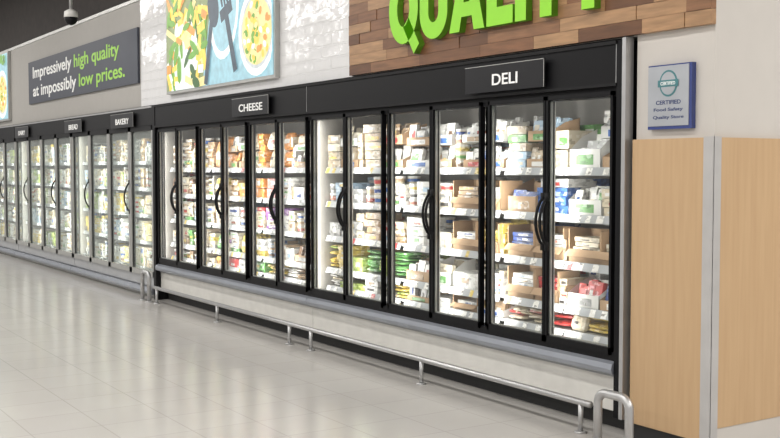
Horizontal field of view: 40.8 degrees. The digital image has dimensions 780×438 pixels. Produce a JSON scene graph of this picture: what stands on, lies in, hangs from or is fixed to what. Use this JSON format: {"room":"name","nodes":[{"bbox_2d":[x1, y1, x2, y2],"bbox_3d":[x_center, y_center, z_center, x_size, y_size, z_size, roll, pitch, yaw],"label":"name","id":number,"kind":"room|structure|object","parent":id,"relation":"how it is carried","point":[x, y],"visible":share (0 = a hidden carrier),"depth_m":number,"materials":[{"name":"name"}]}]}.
{"room":"supermarket","nodes":[
{"label":"supermarket","id":0,"kind":"room"},
{"bbox_2d":[0,252,623,437],"bbox_3d":[-5.296,0.992,11.523,15.000,0.100,39.000,-2,3,-33],"label":"floor","id":1,"kind":"structure","parent":0,"point":[81,357],"depth_m":7.28,"materials":[{"name":"tile"}]},
{"bbox_2d":[0,125,22,257],"bbox_3d":[-6.716,-0.522,18.936,0.964,2.205,3.200,-2,3,-33],"label":"cooler","id":2,"kind":"object","parent":1,"relation":"on","point":[8,244],"visible":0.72,"depth_m":18.00,"materials":[{"name":"black metal"}]},
{"bbox_2d":[0,147,21,238],"bbox_3d":[-6.794,-0.508,18.882,0.297,1.584,3.167,-2,3,-33],"label":"packages","id":3,"kind":"object","parent":2,"relation":"in","point":[10,154],"visible":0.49,"depth_m":18.47,"materials":[{"name":"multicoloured plastic"}]},
{"bbox_2d":[14,117,79,274],"bbox_3d":[-4.967,-0.391,16.235,0.964,2.205,3.200,-2,3,-33],"label":"cooler","id":4,"kind":"object","parent":1,"relation":"on","point":[49,132],"visible":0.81,"depth_m":16.05,"materials":[{"name":"black metal"}]},
{"bbox_2d":[15,126,28,137],"bbox_3d":[-5.884,-1.386,16.791,0.028,0.170,0.830,-2,3,-33],"label":"sign","id":5,"kind":"object","parent":4,"relation":"attached to","point":[20,132],"visible":1,"depth_m":16.73,"materials":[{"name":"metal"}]},
{"bbox_2d":[26,144,78,250],"bbox_3d":[-5.048,-0.364,16.183,0.298,1.557,3.173,-2,3,-33],"label":"packages","id":6,"kind":"object","parent":4,"relation":"in","point":[65,176],"visible":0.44,"depth_m":16.21,"materials":[{"name":"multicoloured plastic"}]},
{"bbox_2d":[70,106,153,296],"bbox_3d":[-3.219,-0.259,13.534,0.964,2.205,3.200,-2,3,-33],"label":"cooler","id":7,"kind":"object","parent":1,"relation":"on","point":[96,128],"visible":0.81,"depth_m":13.49,"materials":[{"name":"black metal"}]},
{"bbox_2d":[64,119,81,132],"bbox_3d":[-4.344,-1.271,14.414,0.028,0.170,0.800,-2,3,-33],"label":"sign","id":8,"kind":"object","parent":7,"relation":"attached to","point":[72,126],"visible":1,"depth_m":14.38,"materials":[{"name":"metal"}]},
{"bbox_2d":[85,138,152,267],"bbox_3d":[-3.300,-0.235,13.484,0.294,1.561,3.170,-2,3,-33],"label":"packages","id":9,"kind":"object","parent":7,"relation":"in","point":[143,175],"visible":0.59,"depth_m":13.46,"materials":[{"name":"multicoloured plastic"}]},
{"bbox_2d":[110,112,133,128],"bbox_3d":[-3.239,-1.188,12.707,0.028,0.170,0.830,-2,3,-33],"label":"sign","id":10,"kind":"object","parent":7,"relation":"attached to","point":[124,120],"visible":1,"depth_m":12.66,"materials":[{"name":"metal"}]},
{"bbox_2d":[138,270,152,302],"bbox_3d":[-2.753,0.750,11.834,0.090,0.354,0.310,-2,3,-33],"label":"bollard","id":11,"kind":"object","parent":1,"relation":"on","point":[143,272],"visible":1,"depth_m":11.81,"materials":[{"name":"metal"}]},
{"bbox_2d":[152,105,168,299],"bbox_3d":[-2.318,-0.192,12.152,0.855,2.205,0.071,-2,3,-33],"label":"end panel","id":12,"kind":"object","parent":1,"relation":"on","point":[162,295],"visible":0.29,"depth_m":11.92,"materials":[{"name":"black metal"}]},
{"bbox_2d":[154,84,321,342],"bbox_3d":[-1.321,-0.117,10.611,0.956,2.205,3.597,-2,3,-33],"label":"refrigerated display case","id":13,"kind":"object","parent":1,"relation":"on","point":[279,295],"visible":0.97,"depth_m":10.38,"materials":[{"name":"black metal"}]},
{"bbox_2d":[173,132,310,279],"bbox_3d":[-1.280,-0.187,10.620,0.574,1.346,3.592,-2,3,-33],"label":"refrigerated groceries","id":14,"kind":"object","parent":13,"relation":"in","point":[294,143],"visible":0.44,"depth_m":10.42,"materials":[{"name":"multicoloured plastic"}]},
{"bbox_2d":[232,94,268,116],"bbox_3d":[-1.287,-1.041,9.691,0.028,0.170,0.780,-2,3,-33],"label":"sign","id":15,"kind":"object","parent":13,"relation":"attached to","point":[254,105],"visible":1,"depth_m":9.66,"materials":[{"name":"metal"}]},
{"bbox_2d":[152,286,592,433],"bbox_3d":[-0.754,0.978,8.787,0.068,0.194,6.920,-2,3,-33],"label":"guard rail","id":16,"kind":"object","parent":1,"relation":"on","point":[580,402],"visible":1,"depth_m":7.38,"materials":[{"name":"metal"}]},
{"bbox_2d":[306,40,624,428],"bbox_3d":[0.632,0.029,7.594,0.956,2.205,3.597,-2,3,-33],"label":"refrigerated display case","id":17,"kind":"object","parent":1,"relation":"on","point":[580,80],"visible":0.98,"depth_m":7.20,"materials":[{"name":"black metal"}]},
{"bbox_2d":[328,111,609,333],"bbox_3d":[0.648,-0.046,7.611,0.620,1.360,3.609,-2,3,-33],"label":"food","id":18,"kind":"object","parent":17,"relation":"in","point":[519,143],"visible":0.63,"depth_m":7.07,"materials":[{"name":"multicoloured plastic"}]},
{"bbox_2d":[465,58,544,93],"bbox_3d":[0.717,-0.891,6.597,0.028,0.170,0.780,-2,3,-33],"label":"sign","id":19,"kind":"object","parent":17,"relation":"attached to","point":[525,74],"visible":1,"depth_m":6.56,"materials":[{"name":"metal"}]},
{"bbox_2d":[593,389,633,437],"bbox_3d":[1.181,1.070,5.556,0.090,0.324,0.320,-2,3,-33],"label":"bollard","id":20,"kind":"object","parent":1,"relation":"on","point":[601,394],"visible":1,"depth_m":5.53,"materials":[{"name":"metal"}]},
{"bbox_2d":[0,0,637,126],"bbox_3d":[-5.854,-2.867,17.603,0.860,2.580,27.880,-2,3,-33],"label":"wall","id":21,"kind":"structure","parent":0,"point":[314,34],"depth_m":12.29,"materials":[{"name":"paint"}]},
{"bbox_2d":[0,51,11,121],"bbox_3d":[-7.125,-2.292,18.733,0.073,1.160,2.710,-2,3,-33],"label":"photo poster","id":22,"kind":"object","parent":21,"relation":"attached to","point":[5,60],"visible":1,"depth_m":17.69,"materials":[{"name":"paper"}]},
{"bbox_2d":[0,0,139,52],"bbox_3d":[-7.057,-2.889,18.660,0.012,0.040,24.800,-2,3,-33],"label":"trim","id":23,"kind":"structure","parent":21,"relation":"attached to","point":[130,1],"depth_m":14.30,"materials":[{"name":"metal"}]},
{"bbox_2d":[28,27,139,104],"bbox_3d":[-4.319,-2.028,14.441,0.031,0.650,5.020,-2,3,-33],"label":"banner","id":24,"kind":"object","parent":21,"relation":"attached to","point":[113,61],"visible":1,"depth_m":13.92,"materials":[{"name":"plastic"}]},
{"bbox_2d":[166,0,279,94],"bbox_3d":[-1.725,-1.886,10.392,0.073,1.160,2.640,-2,3,-33],"label":"photo poster","id":25,"kind":"object","parent":21,"relation":"attached to","point":[210,44],"visible":1,"depth_m":10.27,"materials":[{"name":"printed paper"},{"name":"aluminium"}]},
{"bbox_2d":[349,0,715,75],"bbox_3d":[0.660,-1.677,6.747,0.039,1.246,3.563,-2,3,-33],"label":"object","id":26,"kind":"object","parent":21,"relation":"attached to","point":[373,48],"visible":0.8,"depth_m":6.53,"materials":[{"name":"brown wood"}]},
{"bbox_2d":[389,0,600,53],"bbox_3d":[0.624,-1.423,6.732,0.050,0.578,2.250,-2,3,-33],"label":"letter sign","id":27,"kind":"object","parent":26,"relation":"attached to","point":[486,14],"visible":1,"depth_m":6.98,"materials":[{"name":"green plastic"}]},
{"bbox_2d":[637,0,779,139],"bbox_3d":[3.597,-1.234,6.865,5.000,4.800,0.530,-2,3,-33],"label":"wall","id":28,"kind":"structure","parent":0,"point":[736,57],"depth_m":5.45,"materials":[{"name":"white paint"}]},
{"bbox_2d":[613,37,637,419],"bbox_3d":[1.318,0.059,5.848,0.120,2.115,0.078,-2,3,-33],"label":"trim","id":29,"kind":"structure","parent":28,"relation":"attached to","point":[627,48],"depth_m":5.81,"materials":[{"name":"black metal"}]},
{"bbox_2d":[634,424,683,437],"bbox_3d":[1.482,1.183,5.631,0.020,0.090,0.500,-2,3,-33],"label":"baseboard","id":30,"kind":"structure","parent":28,"relation":"attached to","point":[640,431],"depth_m":5.72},
{"bbox_2d":[630,137,703,437],"bbox_3d":[1.477,0.357,5.588,0.030,1.565,0.500,-2,3,-33],"label":"wall panel","id":31,"kind":"object","parent":28,"relation":"attached to","point":[667,174],"depth_m":5.57,"materials":[{"name":"brown wood"}]},
{"bbox_2d":[648,62,695,129],"bbox_3d":[1.479,-0.644,5.528,0.040,0.340,0.300,-2,3,-33],"label":"plaque","id":32,"kind":"object","parent":28,"relation":"attached to","point":[671,87],"visible":1,"depth_m":5.50,"materials":[{"name":"plastic"},{"name":"printed ink"}]},
{"bbox_2d":[699,136,721,437],"bbox_3d":[1.634,0.411,5.357,0.051,1.660,0.072,-2,3,-33],"label":"trim","id":33,"kind":"structure","parent":28,"relation":"attached to","point":[712,146],"depth_m":5.33,"materials":[{"name":"silver metal"}]},
{"bbox_2d":[717,137,779,428],"bbox_3d":[3.714,0.266,6.680,4.885,1.490,0.030,-2,3,-33],"label":"wall panel","id":34,"kind":"object","parent":28,"relation":"attached to","point":[749,287],"depth_m":5.47,"materials":[{"name":"brown wood"}]},
{"bbox_2d":[717,416,779,437],"bbox_3d":[3.712,1.093,6.722,4.885,0.165,0.025,-2,3,-33],"label":"baseboard","id":35,"kind":"structure","parent":28,"relation":"attached to","point":[770,427],"depth_m":5.55,"materials":[{"name":"white paint"}]},
{"bbox_3d":[-5.296,-3.902,11.285,15.000,0.100,39.000,-2,3,-33],"label":"ceiling","id":36,"kind":"structure","parent":0,"visible":0},
{"bbox_2d":[64,0,77,24],"bbox_3d":[-3.926,-3.156,12.888,0.170,1.545,0.170,-2,3,-33],"label":"dome security camera","id":37,"kind":"object","parent":36,"relation":"hanging from","point":[70,15],"visible":1,"depth_m":12.87,"materials":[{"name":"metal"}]}
]}

